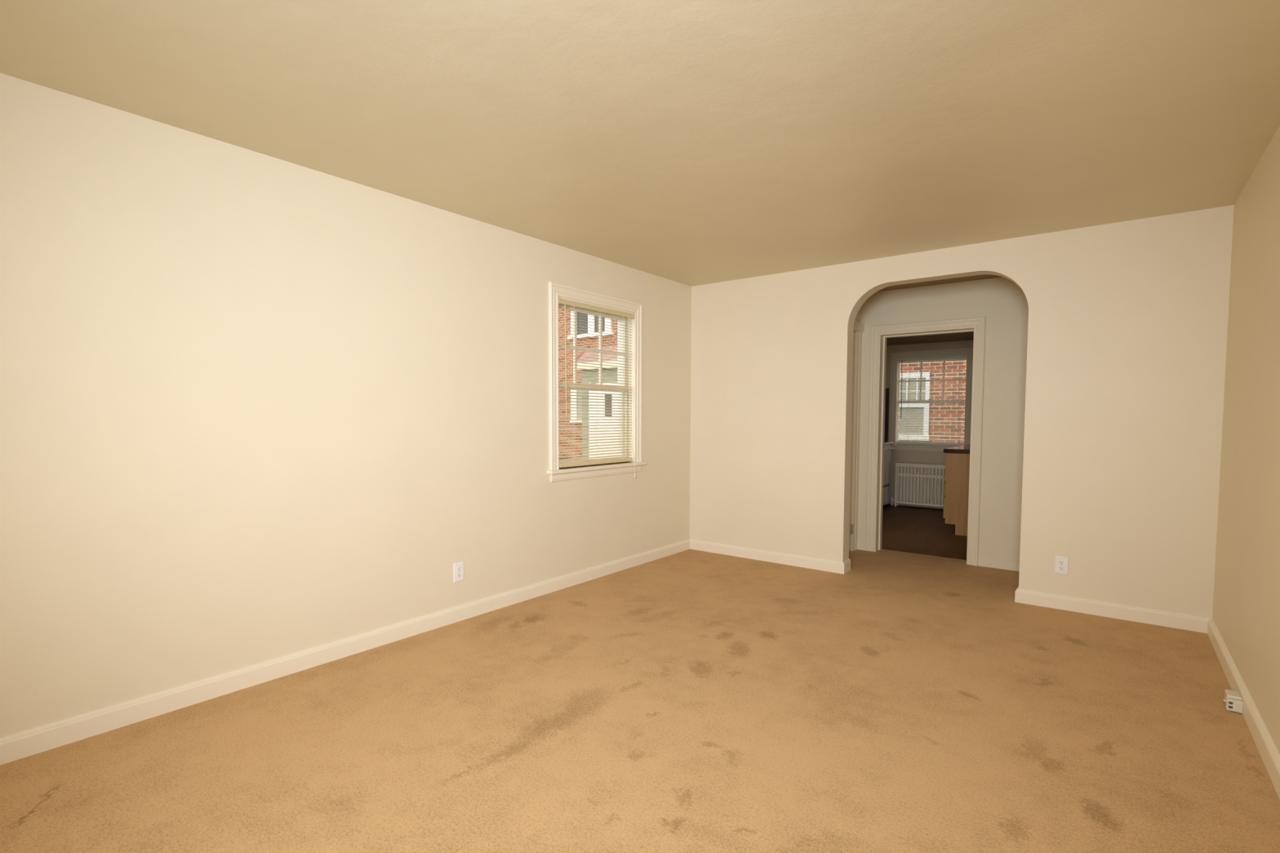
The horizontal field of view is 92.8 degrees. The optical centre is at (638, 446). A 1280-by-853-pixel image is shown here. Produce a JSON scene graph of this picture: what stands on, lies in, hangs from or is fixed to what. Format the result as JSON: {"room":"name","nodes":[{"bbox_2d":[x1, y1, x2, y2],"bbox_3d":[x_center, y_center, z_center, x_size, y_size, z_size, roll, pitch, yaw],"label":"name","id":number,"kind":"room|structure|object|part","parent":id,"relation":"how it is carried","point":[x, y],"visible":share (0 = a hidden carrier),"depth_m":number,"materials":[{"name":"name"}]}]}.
{"room":"empty living room","nodes":[
{"label":"empty living room","id":0,"kind":"room"},
{"bbox_2d":[0,72,691,737],"bbox_3d":[-1.179,-0.160,3.704,0.200,2.640,5.440,2,4,38],"label":"wall","id":1,"kind":"structure","parent":0,"point":[255,407],"depth_m":2.78,"materials":[{"name":"beige paint"}]},
{"bbox_2d":[0,538,689,764],"bbox_3d":[-1.084,1.015,3.714,0.018,0.092,5.082,2,4,38],"label":"baseboard","id":2,"kind":"structure","parent":1,"relation":"attached to","point":[28,743],"depth_m":2.87,"materials":[{"name":"beige paint"}]},
{"bbox_2d":[453,561,463,582],"bbox_3d":[-1.092,0.763,3.698,0.009,0.114,0.070,2,4,38],"label":"wall outlet","id":3,"kind":"object","parent":1,"relation":"attached to","point":[458,567],"visible":1,"depth_m":3.69,"materials":[{"name":"white plastic"}]},
{"bbox_2d":[456,566,461,571],"bbox_3d":[-1.091,0.743,3.696,0.004,0.029,0.034,2,4,38],"label":"receptacle","id":4,"kind":"object","parent":3,"relation":"attached to","point":[458,568],"depth_m":3.69,"materials":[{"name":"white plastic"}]},
{"bbox_2d":[546,281,646,482],"bbox_3d":[-0.362,-0.465,4.696,0.246,1.389,1.090,2,4,38],"label":"window","id":5,"kind":"structure","parent":1,"relation":"in","point":[556,290],"depth_m":4.75,"materials":[{"name":"beige paint"}]},
{"bbox_3d":[-0.392,-0.752,4.704,0.026,0.626,0.958,2,4,38],"label":"sash","id":6,"kind":"part","parent":5,"relation":"part of","materials":[{"name":"white paint"}]},
{"bbox_3d":[-0.371,-0.169,4.717,0.026,0.628,0.958,2,4,38],"label":"sash","id":7,"kind":"part","parent":5,"relation":"part of","materials":[{"name":"white paint"}]},
{"bbox_2d":[558,296,635,477],"bbox_3d":[-0.293,-0.400,4.645,0.091,1.338,0.868,2,4,38],"label":"blind","id":8,"kind":"object","parent":5,"relation":"attached to","point":[561,301],"visible":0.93,"depth_m":4.63,"materials":[{"name":"beige plastic"}]},
{"bbox_3d":[-0.316,0.121,4.688,0.024,0.032,0.830,2,4,38],"label":"rail","id":9,"kind":"part","parent":8,"relation":"part of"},
{"bbox_3d":[-0.312,-1.043,4.629,0.028,0.036,0.842,2,4,38],"label":"head rail","id":10,"kind":"part","parent":8,"relation":"part of","materials":[{"name":"beige plastic"}]},
{"bbox_3d":[-0.056,-0.413,4.931,0.062,1.276,0.013,1,3,6],"label":"pull cord","id":11,"kind":"part","parent":8,"relation":"part of","materials":[{"name":"beige fabric"}]},
{"bbox_3d":[-0.432,-0.458,4.750,0.070,1.241,0.960,2,4,38],"label":"trim","id":12,"kind":"part","parent":5,"relation":"part of","materials":[{"name":"white wood"}]},
{"bbox_2d":[0,503,1279,852],"bbox_3d":[1.600,1.098,4.335,3.802,0.120,9.450,2,4,38],"label":"floor","id":13,"kind":"structure","parent":0,"point":[690,700],"depth_m":2.37,"materials":[{"name":"beige carpet"}]},
{"bbox_2d":[882,441,894,506],"bbox_3d":[3.031,0.312,8.351,0.718,1.060,0.766,2,4,38],"label":"range","id":14,"kind":"object","parent":13,"relation":"on","point":[887,449],"visible":0.05,"depth_m":8.32,"materials":[{"name":"white metal"}]},
{"bbox_3d":[3.262,0.680,8.189,0.025,0.253,0.750,2,4,38],"label":"drawer","id":15,"kind":"part","parent":14,"relation":"part of","materials":[{"name":"white metal"}]},
{"bbox_3d":[3.263,0.274,8.168,0.025,0.525,0.750,2,4,38],"label":"oven door","id":16,"kind":"part","parent":14,"relation":"part of","materials":[{"name":"white metal"}]},
{"bbox_2d":[884,441,893,444],"bbox_3d":[3.022,-0.046,8.341,0.680,0.025,0.766,2,4,38],"label":"cooktop","id":17,"kind":"object","parent":14,"relation":"in","point":[885,442],"depth_m":8.35,"materials":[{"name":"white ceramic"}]},
{"bbox_2d":[890,462,946,507],"bbox_3d":[3.920,0.543,8.279,0.938,0.612,0.140,2,4,38],"label":"radiator","id":18,"kind":"object","parent":13,"relation":"on","point":[915,483],"visible":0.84,"depth_m":8.30,"materials":[{"name":"metal"}]},
{"bbox_3d":[3.945,0.788,8.272,0.870,0.033,0.140,2,4,38],"label":"rail","id":19,"kind":"part","parent":18,"relation":"part of","materials":[{"name":"metal"}]},
{"bbox_3d":[3.946,0.403,8.252,0.850,0.045,0.116,2,4,38],"label":"cross rail","id":20,"kind":"part","parent":18,"relation":"part of","materials":[{"name":"metal"}]},
{"bbox_3d":[3.947,0.266,8.245,0.870,0.056,0.140,2,4,38],"label":"rail","id":21,"kind":"part","parent":18,"relation":"part of","materials":[{"name":"metal"}]},
{"bbox_2d":[942,453,969,536],"bbox_3d":[4.026,0.480,7.008,0.655,0.868,1.700,2,4,38],"label":"base cabinet","id":22,"kind":"object","parent":13,"relation":"on","point":[956,490],"visible":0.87,"depth_m":6.44,"materials":[{"name":"brown wood"}]},
{"bbox_3d":[3.414,0.653,6.704,0.021,0.220,0.444,2,4,38],"label":"drawer","id":23,"kind":"part","parent":22,"relation":"part of","materials":[{"name":"brown wood"}]},
{"bbox_3d":[3.415,0.453,6.694,0.021,0.130,0.444,2,4,38],"label":"drawer","id":24,"kind":"part","parent":22,"relation":"part of","materials":[{"name":"brown wood"}]},
{"bbox_3d":[3.415,0.301,6.686,0.021,0.125,0.444,2,4,38],"label":"drawer","id":25,"kind":"part","parent":22,"relation":"part of","materials":[{"name":"brown wood"}]},
{"bbox_3d":[3.416,0.149,6.678,0.021,0.130,0.444,2,4,38],"label":"drawer","id":26,"kind":"part","parent":22,"relation":"part of","materials":[{"name":"brown wood"}]},
{"bbox_2d":[943,444,969,453],"bbox_3d":[4.046,0.025,6.994,0.648,0.043,1.772,2,4,38],"label":"countertop","id":27,"kind":"structure","parent":22,"relation":"on","point":[964,449],"depth_m":6.46,"materials":[{"name":"black laminate"}]},
{"bbox_2d":[1222,689,1243,713],"bbox_3d":[2.557,1.097,2.628,0.060,0.056,0.110,2,4,38],"label":"phone jack","id":28,"kind":"object","parent":13,"relation":"on","point":[1233,700],"visible":1,"depth_m":2.60,"materials":[{"name":"plastic"}]},
{"bbox_2d":[0,0,1279,286],"bbox_3d":[0.289,-1.371,2.426,4.002,0.120,5.320,2,4,38],"label":"ceiling","id":29,"kind":"structure","parent":0,"point":[691,143],"depth_m":2.33,"materials":[{"name":"paint"}]},
{"bbox_2d":[849,306,861,551],"bbox_3d":[1.744,-0.217,5.399,0.135,2.600,0.825,2,4,38],"label":"wall","id":30,"kind":"structure","parent":0,"point":[858,316],"depth_m":5.60,"materials":[{"name":"paint"}]},
{"bbox_2d":[848,321,864,551],"bbox_3d":[1.792,-0.062,5.368,0.081,2.092,0.824,2,4,38],"label":"door","id":31,"kind":"structure","parent":30,"relation":"in","point":[859,327],"depth_m":5.62,"materials":[{"name":"paint"}]},
{"bbox_3d":[1.802,-0.025,5.362,0.016,2.020,0.823,2,4,38],"label":"casing","id":32,"kind":"part","parent":31,"relation":"part of","materials":[{"name":"paint"}]},
{"bbox_3d":[1.813,-1.069,5.302,0.036,0.072,0.824,2,4,38],"label":"head casing","id":33,"kind":"part","parent":31,"relation":"part of","materials":[{"name":"paint"}]},
{"bbox_2d":[885,340,973,508],"bbox_3d":[4.087,-0.337,8.360,2.600,2.550,0.160,2,4,38],"label":"wall","id":34,"kind":"structure","parent":0,"point":[907,456],"depth_m":8.47,"materials":[{"name":"paint"}]},
{"bbox_2d":[884,388,888,441],"bbox_3d":[3.340,-0.454,8.826,0.540,0.760,0.012,2,4,38],"label":"panel","id":35,"kind":"object","parent":34,"relation":"attached to","point":[886,401],"visible":0.24,"depth_m":8.67,"materials":[{"name":"black"}]},
{"bbox_2d":[888,347,973,452],"bbox_3d":[4.020,-0.621,8.379,1.090,1.383,0.230,2,4,38],"label":"window","id":36,"kind":"structure","parent":34,"relation":"in","point":[895,384],"depth_m":8.42,"materials":[{"name":"paint"}]},
{"bbox_3d":[4.074,-0.615,8.449,0.920,1.235,0.054,2,4,38],"label":"trim","id":37,"kind":"part","parent":36,"relation":"part of","materials":[{"name":"white wood"}]},
{"bbox_3d":[4.030,-0.327,8.409,0.918,0.624,0.026,2,4,38],"label":"sash","id":38,"kind":"part","parent":36,"relation":"part of","materials":[{"name":"white paint"}]},
{"bbox_2d":[897,355,966,445],"bbox_3d":[3.970,-0.613,8.316,0.868,1.217,0.091,2,4,38],"label":"blind","id":39,"kind":"object","parent":36,"relation":"attached to","point":[965,356],"visible":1,"depth_m":8.34,"materials":[{"name":"plastic"}]},
{"bbox_3d":[3.985,-0.038,8.367,0.830,0.032,0.024,2,4,38],"label":"rail","id":40,"kind":"part","parent":39,"relation":"part of","materials":[{"name":"white plastic"}]},
{"bbox_3d":[3.989,-1.196,8.308,0.842,0.036,0.028,2,4,38],"label":"head rail","id":41,"kind":"part","parent":39,"relation":"part of","materials":[{"name":"white plastic"}]},
{"bbox_3d":[4.256,-0.584,8.081,0.013,1.185,0.062,1,3,6],"label":"pull cord","id":42,"kind":"part","parent":39,"relation":"part of","materials":[{"name":"white fabric"}]},
{"bbox_3d":[4.049,-0.907,8.401,0.918,0.622,0.026,2,4,38],"label":"sash","id":43,"kind":"part","parent":36,"relation":"part of","materials":[{"name":"white paint"}]},
{"bbox_2d":[886,331,973,345],"bbox_3d":[3.103,-1.448,7.029,2.600,0.200,3.260,2,4,38],"label":"ceiling","id":44,"kind":"structure","parent":0,"point":[963,335],"depth_m":7.89,"materials":[{"name":"paint"}]},
{"bbox_2d":[878,274,1001,291],"bbox_3d":[2.741,-1.413,4.564,2.752,0.120,0.865,2,4,38],"label":"ceiling","id":45,"kind":"structure","parent":0,"point":[983,276],"depth_m":5.12,"materials":[{"name":"paint"}]},
{"bbox_2d":[857,276,1028,561],"bbox_3d":[3.033,-0.193,5.008,2.652,2.600,0.140,2,4,38],"label":"wall","id":46,"kind":"structure","parent":0,"point":[1003,303],"depth_m":5.01,"materials":[{"name":"paint"}]},
{"bbox_2d":[857,541,866,550],"bbox_3d":[2.082,0.931,5.707,0.100,0.076,0.012,2,4,38],"label":"baseboard","id":47,"kind":"structure","parent":46,"relation":"attached to","point":[860,545],"depth_m":5.70,"materials":[{"name":"paint"}]},
{"bbox_2d":[866,316,986,565],"bbox_3d":[2.535,-0.049,5.404,0.918,2.069,0.184,2,4,38],"label":"door frame","id":48,"kind":"structure","parent":46,"relation":"in","point":[879,334],"depth_m":5.41,"materials":[{"name":"paint"}]},
{"bbox_2d":[977,556,1019,571],"bbox_3d":[3.380,0.987,4.700,1.347,0.076,0.012,2,4,38],"label":"baseboard","id":49,"kind":"structure","parent":46,"relation":"attached to","point":[982,562],"depth_m":5.01,"materials":[{"name":"paint"}]},
{"bbox_2d":[689,204,1234,617],"bbox_3d":[1.928,-0.198,4.645,3.952,2.640,0.140,2,4,38],"label":"wall","id":50,"kind":"structure","parent":0,"point":[1127,324],"depth_m":3.94,"materials":[{"name":"beige paint"}]},
{"bbox_2d":[688,538,850,573],"bbox_3d":[1.096,0.939,5.336,1.468,0.092,0.158,2,4,38],"label":"baseboard","id":51,"kind":"structure","parent":50,"relation":"attached to","point":[841,567],"depth_m":5.20,"materials":[{"name":"beige paint"}]},
{"bbox_2d":[1054,555,1068,574],"bbox_3d":[2.749,0.774,3.959,0.070,0.114,0.009,2,4,38],"label":"wall outlet","id":52,"kind":"object","parent":50,"relation":"attached to","point":[1061,565],"visible":1,"depth_m":3.96,"materials":[{"name":"white plastic"}]},
{"bbox_2d":[1057,566,1064,570],"bbox_3d":[2.748,0.794,3.959,0.034,0.029,0.004,2,4,38],"label":"receptacle","id":53,"kind":"object","parent":52,"relation":"attached to","point":[1060,568],"depth_m":3.96,"materials":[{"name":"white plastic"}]},
{"bbox_2d":[1058,560,1065,564],"bbox_3d":[2.748,0.755,3.957,0.034,0.029,0.004,2,4,38],"label":"receptacle","id":54,"kind":"object","parent":52,"relation":"attached to","point":[1060,562],"depth_m":3.95,"materials":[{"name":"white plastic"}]},
{"bbox_2d":[1014,586,1212,633],"bbox_3d":[2.975,1.020,3.878,0.976,0.092,0.158,2,4,38],"label":"baseboard","id":55,"kind":"structure","parent":50,"relation":"attached to","point":[1111,610],"depth_m":3.79,"materials":[{"name":"beige paint"}]},
{"bbox_2d":[1212,125,1279,754],"bbox_3d":[1.803,-0.031,1.390,0.150,2.640,5.440,2,4,38],"label":"wall","id":56,"kind":"structure","parent":0,"point":[1246,614],"depth_m":2.70,"materials":[{"name":"beige paint"}]},
{"bbox_2d":[1207,618,1279,799],"bbox_3d":[1.745,1.139,1.519,0.020,0.090,5.082,2,4,38],"label":"baseboard","id":57,"kind":"structure","parent":56,"relation":"attached to","point":[1269,754],"depth_m":2.46,"materials":[{"name":"beige paint"}]},
{"label":"outside","id":58,"kind":"structure","parent":0,"visible":0},
{"bbox_3d":[1.715,0.731,15.481,34.000,0.270,43.100,2,4,38],"label":"ground","id":59,"kind":"structure","parent":58,"visible":0},
{"bbox_2d":[558,308,966,459],"bbox_3d":[2.609,-3.960,17.188,21.600,8.930,3.950,2,4,38],"label":"neighbor house","id":60,"kind":"structure","parent":59,"relation":"on","point":[943,417],"depth_m":17.85,"materials":[{"name":"red brick"}]},
{"bbox_2d":[577,390,582,419],"bbox_3d":[-1.792,-1.375,18.923,0.300,1.100,0.025,2,4,38],"label":"shade","id":61,"kind":"object","parent":60,"relation":"hanging from","point":[580,391],"depth_m":18.95,"materials":[{"name":"beige fabric"}]},
{"bbox_3d":[-1.436,-4.167,18.508,1.180,1.480,0.013,2,4,38],"label":"pane","id":62,"kind":"part","parent":60,"relation":"part of","materials":[{"name":"grey glass"}]},
{"bbox_3d":[-0.949,-0.698,17.782,1.324,2.270,0.050,2,4,38],"label":"entry door","id":63,"kind":"part","parent":60,"relation":"part of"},
{"bbox_3d":[-0.882,-1.183,17.671,0.255,0.670,0.010,2,4,38],"label":"pane","id":64,"kind":"part","parent":60,"relation":"part of","materials":[{"name":"grey glass"}]},
{"bbox_2d":[898,377,925,435],"bbox_3d":[5.818,-0.847,13.024,0.582,1.220,0.016,2,4,38],"label":"blind","id":65,"kind":"object","parent":60,"relation":"hanging from","point":[920,407],"depth_m":13.00,"materials":[{"name":"white plastic"}]}
]}

